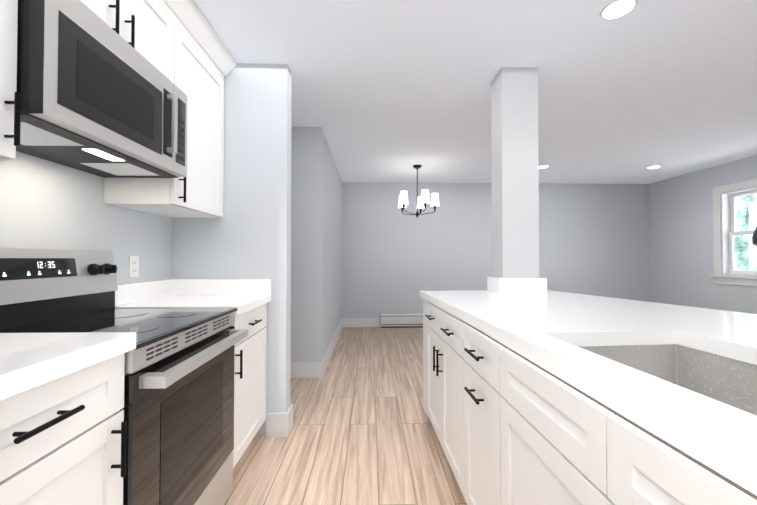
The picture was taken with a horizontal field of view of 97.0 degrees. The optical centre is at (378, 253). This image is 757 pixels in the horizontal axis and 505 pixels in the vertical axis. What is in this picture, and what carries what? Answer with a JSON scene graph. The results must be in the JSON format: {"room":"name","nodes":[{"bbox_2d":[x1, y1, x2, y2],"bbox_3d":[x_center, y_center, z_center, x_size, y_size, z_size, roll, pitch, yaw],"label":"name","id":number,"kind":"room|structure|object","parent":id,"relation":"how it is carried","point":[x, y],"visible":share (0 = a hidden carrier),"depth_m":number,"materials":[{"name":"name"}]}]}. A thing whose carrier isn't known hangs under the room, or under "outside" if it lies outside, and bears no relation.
{"room":"kitchen","nodes":[
{"label":"kitchen","id":0,"kind":"room"},
{"bbox_2d":[0,151,171,284],"bbox_3d":[-1.361,-0.073,0.240,0.120,2.460,4.120,0,-1,-1],"label":"wall","id":1,"kind":"structure","parent":0,"point":[45,204],"depth_m":1.47,"materials":[{"name":"paint"}]},
{"bbox_2d":[0,0,20,159],"bbox_3d":[-1.143,-0.722,0.677,0.333,0.931,0.468,0,-1,-1],"label":"upper cabinet","id":2,"kind":"object","parent":1,"relation":"attached to","point":[10,99],"depth_m":0.88,"materials":[{"name":"white wood"}]},
{"bbox_2d":[80,0,179,88],"bbox_3d":[-1.158,-0.982,1.277,0.333,0.395,0.720,0,-1,-1],"label":"upper cabinet","id":3,"kind":"object","parent":1,"relation":"attached to","point":[179,44],"depth_m":1.47,"materials":[{"name":"white wood"}]},
{"bbox_2d":[16,0,187,177],"bbox_3d":[-1.107,-0.576,1.272,0.433,0.406,0.717,0,-1,-1],"label":"over-the-range microwave","id":4,"kind":"object","parent":3,"relation":"attached to","point":[100,97],"visible":1,"depth_m":1.12,"materials":[{"name":"metal"}]},
{"bbox_2d":[129,256,138,276],"bbox_3d":[-1.334,0.069,1.829,0.008,0.115,0.070,0,-1,-1],"label":"electrical outlet","id":5,"kind":"object","parent":1,"relation":"attached to","point":[133,266],"visible":1,"depth_m":1.82,"materials":[{"name":"white plastic"}]},
{"bbox_2d":[104,16,227,217],"bbox_3d":[-1.173,-0.705,1.913,0.333,0.931,0.556,0,-1,-1],"label":"upper cabinet","id":6,"kind":"object","parent":1,"relation":"attached to","point":[199,194],"depth_m":1.86,"materials":[{"name":"white wood"}]},
{"bbox_2d":[171,63,292,436],"bbox_3d":[-0.967,-0.045,2.248,0.765,2.460,0.156,0,-1,-1],"label":"wall","id":7,"kind":"structure","parent":0,"point":[247,235],"depth_m":2.20,"materials":[{"name":"paint"}]},
{"bbox_2d":[290,126,342,378],"bbox_3d":[-1.668,-0.014,4.472,2.199,2.460,2.523,0,-1,-1],"label":"wall block","id":8,"kind":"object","parent":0,"point":[316,253],"visible":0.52,"depth_m":3.26,"materials":[{"name":"paint"}]},
{"bbox_2d":[225,327,466,504],"bbox_3d":[1.141,1.213,2.068,7.700,0.060,7.690,0,-1,-1],"label":"floor","id":9,"kind":"structure","parent":0,"point":[362,431],"depth_m":2.10,"materials":[{"name":"brown wood"}]},
{"bbox_2d":[0,332,135,504],"bbox_3d":[-0.983,0.688,0.669,0.653,0.950,0.485,0,-1,-1],"label":"base cabinet","id":10,"kind":"object","parent":9,"relation":"on","point":[63,429],"visible":1,"depth_m":0.75,"materials":[{"name":"white wood"}]},
{"bbox_2d":[0,248,247,504],"bbox_3d":[-0.969,0.576,1.268,0.709,1.190,0.701,0,-1,-1],"label":"range","id":11,"kind":"object","parent":9,"relation":"on","point":[178,408],"visible":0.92,"depth_m":1.23,"materials":[{"name":"silver metal"}]},
{"bbox_2d":[115,279,271,468],"bbox_3d":[-1.012,0.670,1.898,0.653,1.020,0.555,0,-1,-1],"label":"base cabinet","id":12,"kind":"object","parent":9,"relation":"on","point":[249,299],"visible":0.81,"depth_m":1.93,"materials":[{"name":"white stone"}]},
{"bbox_2d":[421,297,756,504],"bbox_3d":[0.737,0.727,0.733,0.767,0.875,3.404,0,-1,-5],"label":"kitchen island","id":13,"kind":"object","parent":9,"relation":"on","point":[556,398],"depth_m":0.92,"materials":[{"name":"white wood"}]},
{"bbox_2d":[420,290,756,472],"bbox_3d":[0.719,0.267,0.752,0.555,0.045,3.400,0,-1,-5],"label":"island countertop","id":14,"kind":"structure","parent":13,"relation":"on","point":[547,330],"depth_m":0.86,"materials":[{"name":"white stone"}]},
{"bbox_2d":[487,67,546,293],"bbox_3d":[0.949,-0.500,2.325,0.316,1.528,0.234,0,-1,-1],"label":"post","id":15,"kind":"object","parent":14,"relation":"on","point":[515,179],"visible":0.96,"depth_m":2.25,"materials":[{"name":"white paint"}]},
{"bbox_2d":[752,225,756,245],"bbox_3d":[0.920,0.023,0.671,0.294,0.440,0.104,0,-1,-5],"label":"faucet","id":16,"kind":"object","parent":14,"relation":"on","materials":[{"name":"black metal"}]},
{"bbox_2d":[194,0,756,183],"bbox_3d":[1.141,-1.287,2.103,7.700,0.060,7.690,0,-1,-1],"label":"ceiling","id":17,"kind":"structure","parent":0,"point":[389,91],"depth_m":2.38,"materials":[{"name":"paint"}]},
{"bbox_2d":[398,165,438,217],"bbox_3d":[0.559,-0.859,4.637,0.566,0.724,0.586,0,-1,-1],"label":"chandelier","id":18,"kind":"object","parent":17,"relation":"hanging from","point":[423,200],"visible":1,"depth_m":4.59,"materials":[{"name":"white glass"}]},
{"bbox_2d":[600,0,637,19],"bbox_3d":[1.233,-1.258,1.721,0.162,0.007,0.162,0,-1,-1],"label":"recessed light","id":19,"kind":"object","parent":17,"relation":"in","point":[614,9],"visible":1,"depth_m":1.72,"materials":[{"name":"white plastic"}]},
{"bbox_2d":[647,165,660,168],"bbox_3d":[3.864,-1.217,4.703,0.162,0.007,0.162,0,-1,-1],"label":"recessed light","id":20,"kind":"object","parent":17,"relation":"in","point":[653,167],"visible":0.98,"depth_m":4.71,"materials":[{"name":"white plastic"}]},
{"bbox_2d":[342,182,648,326],"bbox_3d":[2.080,0.004,5.755,5.387,2.460,0.136,0,-1,-1],"label":"wall","id":21,"kind":"structure","parent":0,"point":[594,239],"depth_m":5.69,"materials":[{"name":"paint"}]},
{"bbox_2d":[381,314,422,327],"bbox_3d":[1.095,1.118,5.629,2.108,0.228,0.066,0,-1,-1],"label":"baseboard heater","id":22,"kind":"object","parent":21,"relation":"attached to","point":[401,320],"visible":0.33,"depth_m":5.59,"materials":[{"name":"metal"}]},
{"bbox_2d":[648,155,756,313],"bbox_3d":[4.811,-0.047,2.098,0.140,2.460,7.340,0,-1,-1],"label":"wall","id":23,"kind":"structure","parent":0,"point":[680,223],"depth_m":5.01,"materials":[{"name":"paint"}]},
{"bbox_2d":[710,179,756,285],"bbox_3d":[4.740,-0.264,4.119,0.195,1.330,1.138,0,-1,-1],"label":"window","id":24,"kind":"structure","parent":23,"relation":"in","point":[724,223],"depth_m":4.54,"materials":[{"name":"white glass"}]},
{"label":"outside","id":25,"kind":"structure","parent":0,"visible":0},
{"bbox_2d":[734,194,756,270],"bbox_3d":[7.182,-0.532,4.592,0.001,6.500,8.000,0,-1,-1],"label":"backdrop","id":26,"kind":"structure","parent":25,"point":[744,245],"depth_m":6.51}
]}

